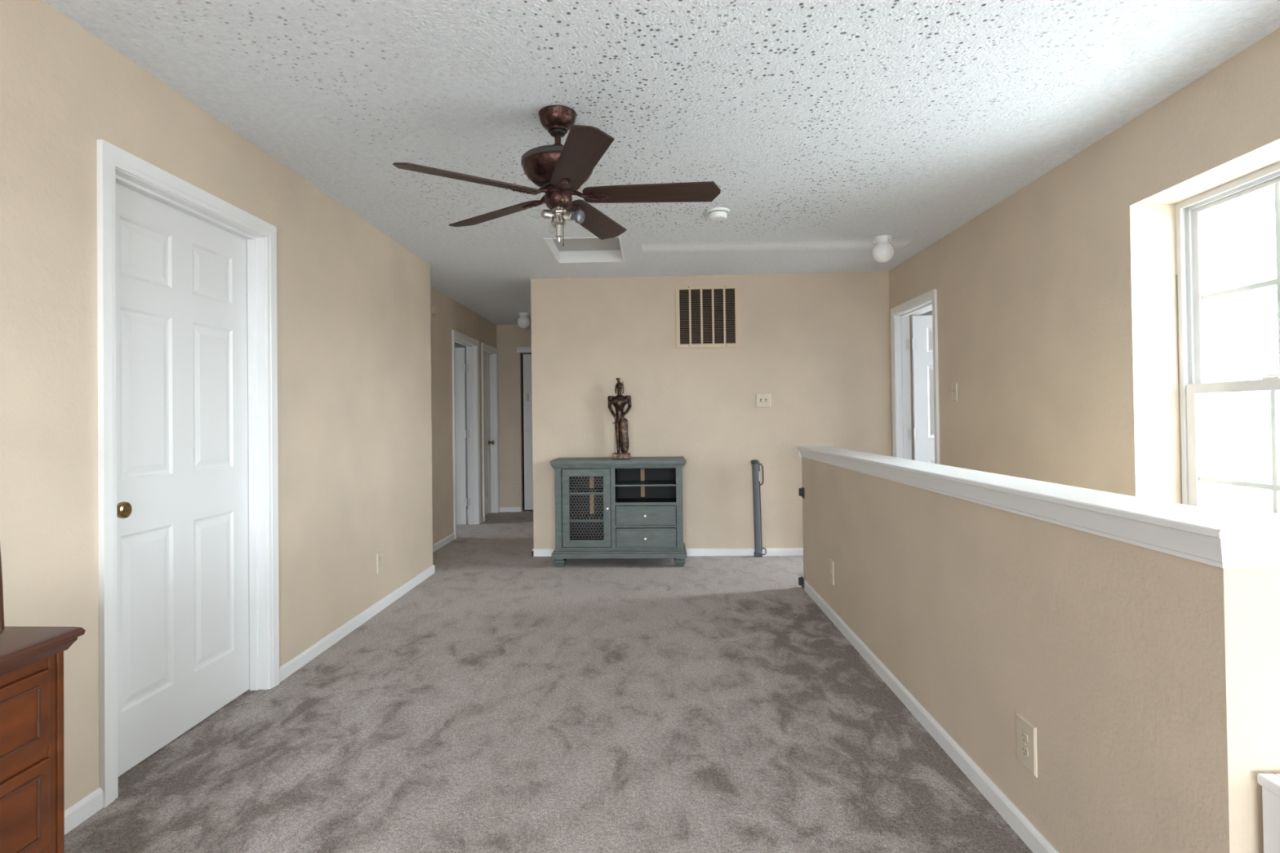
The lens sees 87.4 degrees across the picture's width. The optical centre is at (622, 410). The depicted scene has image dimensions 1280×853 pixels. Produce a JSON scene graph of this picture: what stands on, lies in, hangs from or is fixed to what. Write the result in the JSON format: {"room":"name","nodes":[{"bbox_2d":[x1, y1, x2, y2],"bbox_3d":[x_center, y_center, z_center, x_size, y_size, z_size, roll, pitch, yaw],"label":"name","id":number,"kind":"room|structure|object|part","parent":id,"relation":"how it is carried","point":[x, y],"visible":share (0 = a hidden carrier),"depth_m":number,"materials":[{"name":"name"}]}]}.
{"room":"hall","nodes":[
{"label":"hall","id":0,"kind":"room"},
{"bbox_2d":[0,0,432,809],"bbox_3d":[-1.776,0.007,0.896,0.115,2.460,8.822,-1,-1,3],"label":"wall","id":1,"kind":"structure","parent":0,"point":[353,322],"depth_m":2.36,"materials":[{"name":"beige paint"}]},
{"bbox_2d":[97,139,279,807],"bbox_3d":[-1.683,0.200,2.611,0.134,2.111,0.982,-1,-1,3],"label":"door","id":2,"kind":"structure","parent":1,"relation":"in","point":[187,328],"depth_m":2.58,"materials":[{"name":"white paint"}]},
{"bbox_3d":[-1.694,0.334,2.247,0.066,0.064,0.064,-1,-1,3],"label":"knob","id":3,"kind":"part","parent":2,"relation":"part of","materials":[{"name":"gold metal"}]},
{"bbox_2d":[64,506,520,834],"bbox_3d":[-1.757,1.224,2.604,0.297,0.064,12.260,-1,-1,3],"label":"baseboard","id":4,"kind":"structure","parent":1,"relation":"attached to","point":[81,811],"depth_m":3.52,"materials":[{"name":"white paint"}]},
{"bbox_2d":[377,551,383,573],"bbox_3d":[-1.542,0.966,4.271,0.009,0.124,0.090,-1,-1,3],"label":"wall outlet","id":5,"kind":"object","parent":1,"relation":"attached to","point":[380,555],"visible":1,"depth_m":4.26,"materials":[{"name":"beige plastic"}]},
{"bbox_2d":[454,342,467,508],"bbox_3d":[-3.079,0.106,7.454,2.703,2.440,3.560,-1,-1,3],"label":"wall","id":6,"kind":"structure","parent":0,"point":[456,344],"depth_m":9.11,"materials":[{"name":"grey paint"}]},
{"bbox_2d":[430,286,497,544],"bbox_3d":[-1.771,0.074,6.982,0.115,2.460,3.538,-1,-1,3],"label":"wall","id":7,"kind":"structure","parent":0,"point":[451,315],"depth_m":6.56,"materials":[{"name":"beige paint"}]},
{"bbox_2d":[431,303,437,315],"bbox_3d":[-1.744,-0.940,6.220,0.037,0.104,0.104,-1,-1,3],"label":"wall sensor","id":8,"kind":"object","parent":7,"relation":"attached to","point":[433,307],"visible":1,"depth_m":6.19,"materials":[{"name":"beige plastic"}]},
{"bbox_2d":[451,329,480,538],"bbox_3d":[-2.176,0.253,7.314,0.998,2.121,0.992,-1,-1,3],"label":"door","id":9,"kind":"structure","parent":7,"relation":"in","point":[460,500],"depth_m":7.70,"materials":[{"name":"white paint"}]},
{"bbox_2d":[480,342,499,521],"bbox_3d":[-1.694,0.258,8.347,0.134,2.121,0.782,-1,-1,3],"label":"door","id":10,"kind":"structure","parent":7,"relation":"in","point":[490,379],"depth_m":8.65,"materials":[{"name":"white paint"}]},
{"bbox_3d":[-1.677,0.411,8.585,0.066,0.064,0.064,-1,-1,3],"label":"knob","id":11,"kind":"part","parent":10,"relation":"part of","materials":[{"name":"gold metal"}]},
{"bbox_2d":[496,324,531,511],"bbox_3d":[-1.143,0.086,8.781,1.200,2.460,0.115,-1,-1,3],"label":"wall","id":12,"kind":"structure","parent":0,"point":[508,337],"depth_m":8.74,"materials":[{"name":"beige paint"}]},
{"bbox_2d":[510,484,517,494],"bbox_3d":[-1.409,1.029,8.722,0.095,0.130,0.009,-1,-1,3],"label":"wall outlet","id":13,"kind":"object","parent":12,"relation":"attached to","point":[513,488],"visible":1,"depth_m":8.72,"materials":[{"name":"beige plastic"}]},
{"bbox_2d":[516,346,533,510],"bbox_3d":[-0.922,0.216,9.021,0.950,2.400,0.691,-1,-1,3],"label":"door","id":14,"kind":"structure","parent":12,"relation":"in","point":[526,357],"depth_m":8.76,"materials":[{"name":"white paint"}]},
{"bbox_3d":[-0.996,0.277,8.760,0.585,2.035,0.030,-1,-1,3],"label":"panel","id":15,"kind":"part","parent":14,"relation":"part of","materials":[{"name":"white paint"}]},
{"bbox_2d":[64,507,1033,852],"bbox_3d":[-0.556,1.302,2.706,8.400,0.120,12.820,-1,-1,3],"label":"floor","id":16,"kind":"structure","parent":0,"point":[510,700],"depth_m":2.54,"materials":[{"name":"grey carpet"}]},
{"bbox_2d":[0,626,85,852],"bbox_3d":[-1.440,0.842,0.618,0.530,0.776,1.655,-1,-1,3],"label":"dresser","id":17,"kind":"object","parent":16,"relation":"on","point":[32,756],"visible":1,"depth_m":1.34,"materials":[{"name":"brown wood"}]},
{"bbox_2d":[0,545,4,630],"bbox_3d":[-1.465,0.249,1.416,0.314,0.431,0.035,-1,-1,3],"label":"wooden frame","id":18,"kind":"object","parent":17,"relation":"on","point":[2,604],"visible":1,"depth_m":1.41,"materials":[{"name":"brown wood"}]},
{"bbox_3d":[-1.198,0.795,0.991,0.020,0.177,0.762,-1,-1,3],"label":"drawer","id":19,"kind":"part","parent":17,"relation":"part of","materials":[{"name":"brown wood"}]},
{"bbox_3d":[-1.201,0.604,0.993,0.020,0.157,0.762,-1,-1,3],"label":"drawer","id":20,"kind":"part","parent":17,"relation":"part of","materials":[{"name":"brown wood"}]},
{"bbox_3d":[-1.227,0.847,0.617,0.029,0.701,1.554,-1,-1,3],"label":"frame","id":21,"kind":"part","parent":17,"relation":"part of","materials":[{"name":"brown wood"}]},
{"bbox_3d":[-1.204,0.871,1.404,0.060,0.731,0.016,-1,-1,3],"label":"corner post","id":22,"kind":"part","parent":17,"relation":"part of","materials":[{"name":"brown wood"}]},
{"bbox_2d":[549,456,687,567],"bbox_3d":[-0.021,0.836,5.608,1.103,0.864,0.464,-1,-1,3],"label":"media cabinet","id":23,"kind":"object","parent":16,"relation":"on","point":[606,507],"visible":1,"depth_m":5.43,"materials":[{"name":"teal"}]},
{"bbox_2d":[561,488,603,494],"bbox_3d":[-0.294,0.682,5.659,0.450,0.016,0.361,-1,-1,3],"label":"shelf","id":24,"kind":"object","parent":23,"relation":"attached to","point":[589,492],"depth_m":5.58,"materials":[{"name":"teal paint"}]},
{"bbox_2d":[561,513,611,521],"bbox_3d":[-0.292,0.905,5.657,0.450,0.016,0.361,-1,-1,3],"label":"shelf","id":25,"kind":"object","parent":23,"relation":"attached to","point":[578,515],"depth_m":5.59,"materials":[{"name":"teal paint"}]},
{"bbox_3d":[-0.290,0.790,5.428,0.392,0.630,0.020,-1,-1,3],"label":"door","id":26,"kind":"part","parent":23,"relation":"part of","materials":[{"name":"teal paint"}]},
{"bbox_3d":[-0.263,0.711,5.829,0.035,0.375,0.022,-1,-1,3],"label":"post","id":27,"kind":"part","parent":23,"relation":"part of","materials":[{"name":"brown wood"}]},
{"bbox_3d":[-0.025,0.449,5.620,1.093,0.038,0.439,-1,-1,3],"label":"crown moulding","id":28,"kind":"part","parent":23,"relation":"part of","materials":[{"name":"teal paint"}]},
{"bbox_3d":[-0.020,0.793,5.630,1.041,0.670,0.411,-1,-1,3],"label":"frame","id":29,"kind":"part","parent":23,"relation":"part of","materials":[{"name":"teal paint"}]},
{"bbox_2d":[607,377,631,459],"bbox_3d":[-0.020,0.066,5.598,0.201,0.676,0.127,-1,-1,3],"label":"statuette","id":30,"kind":"object","parent":23,"relation":"on","point":[619,402],"visible":1,"depth_m":5.57,"materials":[{"name":"brown metal"}]},
{"bbox_3d":[-0.017,1.161,5.612,1.093,0.070,0.439,-1,-1,3],"label":"moulding","id":31,"kind":"part","parent":23,"relation":"part of","materials":[{"name":"teal paint"}]},
{"bbox_3d":[0.177,0.612,5.809,0.034,0.270,0.022,-1,-1,3],"label":"post","id":32,"kind":"part","parent":23,"relation":"part of","materials":[{"name":"brown wood"}]},
{"bbox_2d":[615,480,675,486],"bbox_3d":[0.211,0.613,5.638,0.530,0.015,0.356,-1,-1,3],"label":"shelf","id":33,"kind":"object","parent":23,"relation":"attached to","point":[618,482],"depth_m":5.57,"materials":[{"name":"teal paint"}]},
{"bbox_3d":[0.191,0.849,5.410,0.485,0.156,0.014,-1,-1,3],"label":"drawer","id":34,"kind":"part","parent":23,"relation":"part of","materials":[{"name":"teal paint"}]},
{"bbox_3d":[0.191,0.849,5.403,0.461,0.132,0.004,-1,-1,3],"label":"drawer panel","id":35,"kind":"part","parent":23,"relation":"part of","materials":[{"name":"teal paint"}]},
{"bbox_3d":[0.193,1.027,5.409,0.485,0.152,0.014,-1,-1,3],"label":"drawer","id":36,"kind":"part","parent":23,"relation":"part of","materials":[{"name":"teal paint"}]},
{"bbox_3d":[0.193,1.027,5.401,0.461,0.128,0.004,-1,-1,3],"label":"drawer panel","id":37,"kind":"part","parent":23,"relation":"part of","materials":[{"name":"teal paint"}]},
{"bbox_2d":[751,459,766,557],"bbox_3d":[1.173,0.839,5.761,0.108,0.831,0.065,-2,-1,3],"label":"baby gate","id":38,"kind":"object","parent":16,"relation":"on","point":[758,548],"visible":1,"depth_m":5.74,"materials":[{"name":"grey metal"}]},
{"bbox_3d":[1.197,0.550,5.762,0.041,0.195,0.012,-2,-1,3],"label":"handle","id":39,"kind":"part","parent":38,"relation":"part of","materials":[{"name":"grey plastic"}]},
{"bbox_2d":[1257,773,1279,852],"bbox_3d":[1.472,0.918,0.726,0.704,0.556,0.915,-1,-1,3],"label":"bench","id":40,"kind":"object","parent":16,"relation":"on","point":[1270,783],"visible":1,"depth_m":1.18,"materials":[{"name":"white paint"}]},
{"bbox_2d":[42,0,1279,324],"bbox_3d":[-0.587,-1.227,2.734,8.400,0.060,12.820,-1,-1,3],"label":"ceiling","id":41,"kind":"structure","parent":0,"point":[824,129],"depth_m":2.59,"materials":[{"name":"white paint"}]},
{"bbox_2d":[517,312,529,328],"bbox_3d":[-1.147,-1.045,7.794,0.148,0.180,0.148,-1,-1,3],"label":"globe light","id":42,"kind":"object","parent":41,"relation":"attached to","point":[523,322],"visible":1,"depth_m":7.74,"materials":[{"name":"white glass"}]},
{"bbox_2d":[392,105,720,246],"bbox_3d":[-0.205,-0.924,2.703,1.195,0.556,1.244,-1,-1,3],"label":"ceiling fan","id":43,"kind":"object","parent":41,"relation":"hanging from","point":[559,170],"visible":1,"depth_m":2.65,"materials":[{"name":"brown wood"}]},
{"bbox_3d":[-0.571,-0.865,2.497,0.551,0.007,0.140,0,12,-34],"label":"fan blade","id":44,"kind":"part","parent":43,"relation":"part of","materials":[{"name":"brown wood"}]},
{"bbox_3d":[-0.552,-0.860,2.938,0.551,0.007,0.140,-1,12,38],"label":"fan blade","id":45,"kind":"part","parent":43,"relation":"part of","materials":[{"name":"brown wood"}]},
{"bbox_2d":[541,209,553,218],"bbox_3d":[-0.324,-0.781,2.660,0.108,0.041,0.083,-1,-1,3],"label":"socket","id":46,"kind":"object","parent":43,"relation":"attached to","point":[545,214],"depth_m":2.66,"materials":[{"name":"silver metal"}]},
{"bbox_3d":[-0.233,-0.741,2.645,0.008,0.189,0.008,-1,-1,3],"label":"pull chain","id":47,"kind":"part","parent":43,"relation":"part of","materials":[{"name":"grey metal"}]},
{"bbox_2d":[563,209,584,223],"bbox_3d":[-0.197,-0.769,2.663,0.096,0.058,0.071,-1,-1,3],"label":"socket","id":48,"kind":"object","parent":43,"relation":"attached to","point":[578,216],"depth_m":2.65,"materials":[{"name":"grey metal"}]},
{"bbox_3d":[-0.157,-0.872,2.343,0.140,0.007,0.551,13,-4,-15],"label":"fan blade","id":49,"kind":"part","parent":43,"relation":"part of","materials":[{"name":"brown wood"}]},
{"bbox_3d":[-0.127,-0.864,3.056,0.140,0.007,0.551,-15,-5,20],"label":"fan blade","id":50,"kind":"part","parent":43,"relation":"part of","materials":[{"name":"brown wood"}]},
{"bbox_3d":[0.117,-0.871,2.688,0.551,0.007,0.140,-1,-14,2],"label":"fan blade","id":51,"kind":"part","parent":43,"relation":"part of","materials":[{"name":"brown wood"}]},
{"bbox_2d":[542,236,625,263],"bbox_3d":[-0.263,-1.232,4.935,0.536,0.119,0.737,-1,-1,3],"label":"attic hatch","id":52,"kind":"object","parent":41,"relation":"attached to","point":[593,249],"visible":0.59,"depth_m":5.22,"materials":[{"name":"white paint"}]},
{"bbox_3d":[-0.264,-1.271,4.933,0.504,0.012,0.701,-1,-1,3],"label":"panel","id":53,"kind":"part","parent":52,"relation":"part of","materials":[{"name":"grey paint"}]},
{"bbox_2d":[706,207,729,221],"bbox_3d":[0.576,-1.172,4.020,0.140,0.050,0.140,-1,-1,3],"label":"smoke detector","id":54,"kind":"object","parent":41,"relation":"attached to","point":[718,214],"visible":1,"depth_m":3.98,"materials":[{"name":"white plastic"}]},
{"bbox_3d":[0.575,-1.190,4.020,0.140,0.014,0.140,-1,-1,3],"label":"plate","id":55,"kind":"part","parent":54,"relation":"part of","materials":[{"name":"white plastic"}]},
{"bbox_2d":[871,235,894,262],"bbox_3d":[1.812,-1.116,4.651,0.148,0.180,0.148,-1,-1,3],"label":"globe light","id":56,"kind":"object","parent":41,"relation":"attached to","point":[883,251],"visible":1,"depth_m":4.60,"materials":[{"name":"white glass"}]},
{"bbox_2d":[530,271,891,548],"bbox_3d":[0.761,0.031,5.886,3.108,2.460,0.115,-1,-1,3],"label":"wall","id":57,"kind":"structure","parent":0,"point":[817,343],"depth_m":5.82,"materials":[{"name":"beige paint"}]},
{"bbox_2d":[532,547,803,556],"bbox_3d":[0.833,1.243,7.209,3.120,0.064,2.814,-1,-1,3],"label":"baseboard","id":58,"kind":"structure","parent":57,"relation":"attached to","point":[737,551],"depth_m":5.80,"materials":[{"name":"white paint"}]},
{"bbox_2d":[675,284,739,348],"bbox_3d":[0.741,-0.819,5.832,0.548,0.544,0.012,-1,-1,3],"label":"air vent","id":59,"kind":"object","parent":57,"relation":"in","point":[707,316],"visible":1,"depth_m":5.83,"materials":[{"name":"beige metal"}]},
{"bbox_2d":[755,393,770,407],"bbox_3d":[1.223,-0.088,5.799,0.127,0.122,0.017,-1,-1,3],"label":"light switch","id":60,"kind":"object","parent":57,"relation":"attached to","point":[762,400],"visible":1,"depth_m":5.80,"materials":[{"name":"beige plastic"}]},
{"bbox_2d":[919,310,932,315],"bbox_3d":[3.010,0.004,5.038,1.224,2.440,1.410,-1,-1,3],"label":"wall","id":61,"kind":"structure","parent":0,"point":[930,313],"depth_m":5.69,"materials":[{"name":"grey paint"}]},
{"bbox_2d":[801,457,1279,852],"bbox_3d":[1.703,2.132,2.923,1.001,3.770,3.493,-1,-1,3],"label":"wall","id":62,"kind":"structure","parent":0,"point":[1148,680],"depth_m":1.67,"materials":[{"name":"beige paint"}]},
{"bbox_2d":[798,576,804,588],"bbox_3d":[1.247,1.197,4.664,0.026,0.072,0.072,-1,-1,3],"label":"bracket","id":63,"kind":"object","parent":62,"relation":"attached to","point":[801,580],"visible":1,"depth_m":4.67,"materials":[{"name":"grey plastic"}]},
{"bbox_3d":[1.257,1.197,4.663,0.006,0.072,0.072,-1,-1,3],"label":"mounting plate","id":64,"kind":"part","parent":63,"relation":"part of","materials":[{"name":"grey plastic"}]},
{"bbox_2d":[798,487,804,498],"bbox_3d":[1.251,0.574,4.670,0.026,0.072,0.072,-1,-1,3],"label":"bracket","id":65,"kind":"object","parent":62,"relation":"attached to","point":[802,491],"visible":1,"depth_m":4.68,"materials":[{"name":"grey plastic"}]},
{"bbox_3d":[1.261,0.574,4.670,0.006,0.072,0.072,-1,-1,3],"label":"mounting plate","id":66,"kind":"part","parent":65,"relation":"part of","materials":[{"name":"grey plastic"}]},
{"bbox_2d":[828,558,834,585],"bbox_3d":[1.231,0.950,3.945,0.009,0.137,0.090,-1,-1,3],"label":"wall outlet","id":67,"kind":"object","parent":62,"relation":"attached to","point":[830,562],"visible":1,"depth_m":3.93,"materials":[{"name":"beige plastic"}]},
{"bbox_2d":[801,578,1058,852],"bbox_3d":[1.685,1.185,2.934,1.013,0.064,3.517,-1,-1,3],"label":"baseboard","id":68,"kind":"structure","parent":62,"relation":"attached to","point":[1036,842],"depth_m":2.35,"materials":[{"name":"white paint"}]},
{"bbox_2d":[1016,711,1037,777],"bbox_3d":[1.133,0.936,1.880,0.009,0.137,0.096,-1,-1,3],"label":"wall outlet","id":69,"kind":"object","parent":62,"relation":"attached to","point":[1026,731],"visible":1,"depth_m":1.87,"materials":[{"name":"beige plastic"}]},
{"bbox_2d":[1020,729,1028,744],"bbox_3d":[1.131,0.917,1.880,0.005,0.029,0.036,-1,-1,3],"label":"receptacle","id":70,"kind":"object","parent":69,"relation":"attached to","point":[1024,733],"depth_m":1.88,"materials":[{"name":"beige plastic"}]},
{"bbox_2d":[1021,744,1028,758],"bbox_3d":[1.131,0.956,1.880,0.005,0.029,0.036,-1,-1,3],"label":"receptacle","id":71,"kind":"object","parent":69,"relation":"attached to","point":[1024,748],"depth_m":1.88,"materials":[{"name":"beige plastic"}]},
{"bbox_2d":[796,445,1279,568],"bbox_3d":[1.665,0.262,2.943,1.032,0.076,3.552,-1,-1,3],"label":"trim","id":72,"kind":"structure","parent":62,"relation":"on","point":[1213,537],"depth_m":1.56,"materials":[{"name":"white paint"}]},
{"bbox_2d":[888,27,1279,503],"bbox_3d":[2.207,1.360,1.069,0.200,5.260,9.573,-1,-1,3],"label":"wall","id":73,"kind":"structure","parent":0,"point":[1057,317],"depth_m":3.12,"materials":[{"name":"beige paint"}]},
{"bbox_2d":[890,288,939,464],"bbox_3d":[2.717,0.179,5.211,0.896,2.101,0.892,-1,-1,3],"label":"door","id":74,"kind":"structure","parent":73,"relation":"in","point":[926,424],"depth_m":5.57,"materials":[{"name":"white paint"}]},
{"bbox_2d":[951,382,957,400],"bbox_3d":[2.243,-0.124,4.537,0.017,0.120,0.085,-1,-1,3],"label":"light switch","id":75,"kind":"object","parent":73,"relation":"attached to","point":[953,386],"visible":1,"depth_m":4.52,"materials":[{"name":"beige plastic"}]},
{"bbox_2d":[1174,161,1279,513],"bbox_3d":[2.270,-0.054,2.257,0.270,1.653,1.162,-1,-1,3],"label":"window","id":76,"kind":"structure","parent":73,"relation":"in","point":[1192,297],"depth_m":2.77,"materials":[{"name":"white plastic"}]},
{"bbox_3d":[2.354,0.307,2.249,0.028,0.848,1.102,-1,-1,3],"label":"sash","id":77,"kind":"part","parent":76,"relation":"part of","materials":[{"name":"clear plastic"}]},
{"bbox_3d":[2.378,-0.474,2.256,0.028,0.775,1.102,-1,-1,3],"label":"sash","id":78,"kind":"part","parent":76,"relation":"part of","materials":[{"name":"clear plastic"}]},
{"label":"outside","id":79,"kind":"structure","parent":0,"visible":0},
{"bbox_2d":[1201,402,1279,513],"bbox_3d":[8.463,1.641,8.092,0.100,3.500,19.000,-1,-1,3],"label":"window pane","id":80,"kind":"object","parent":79,"point":[1237,437],"depth_m":9.20,"materials":[{"name":"white"}]}
]}

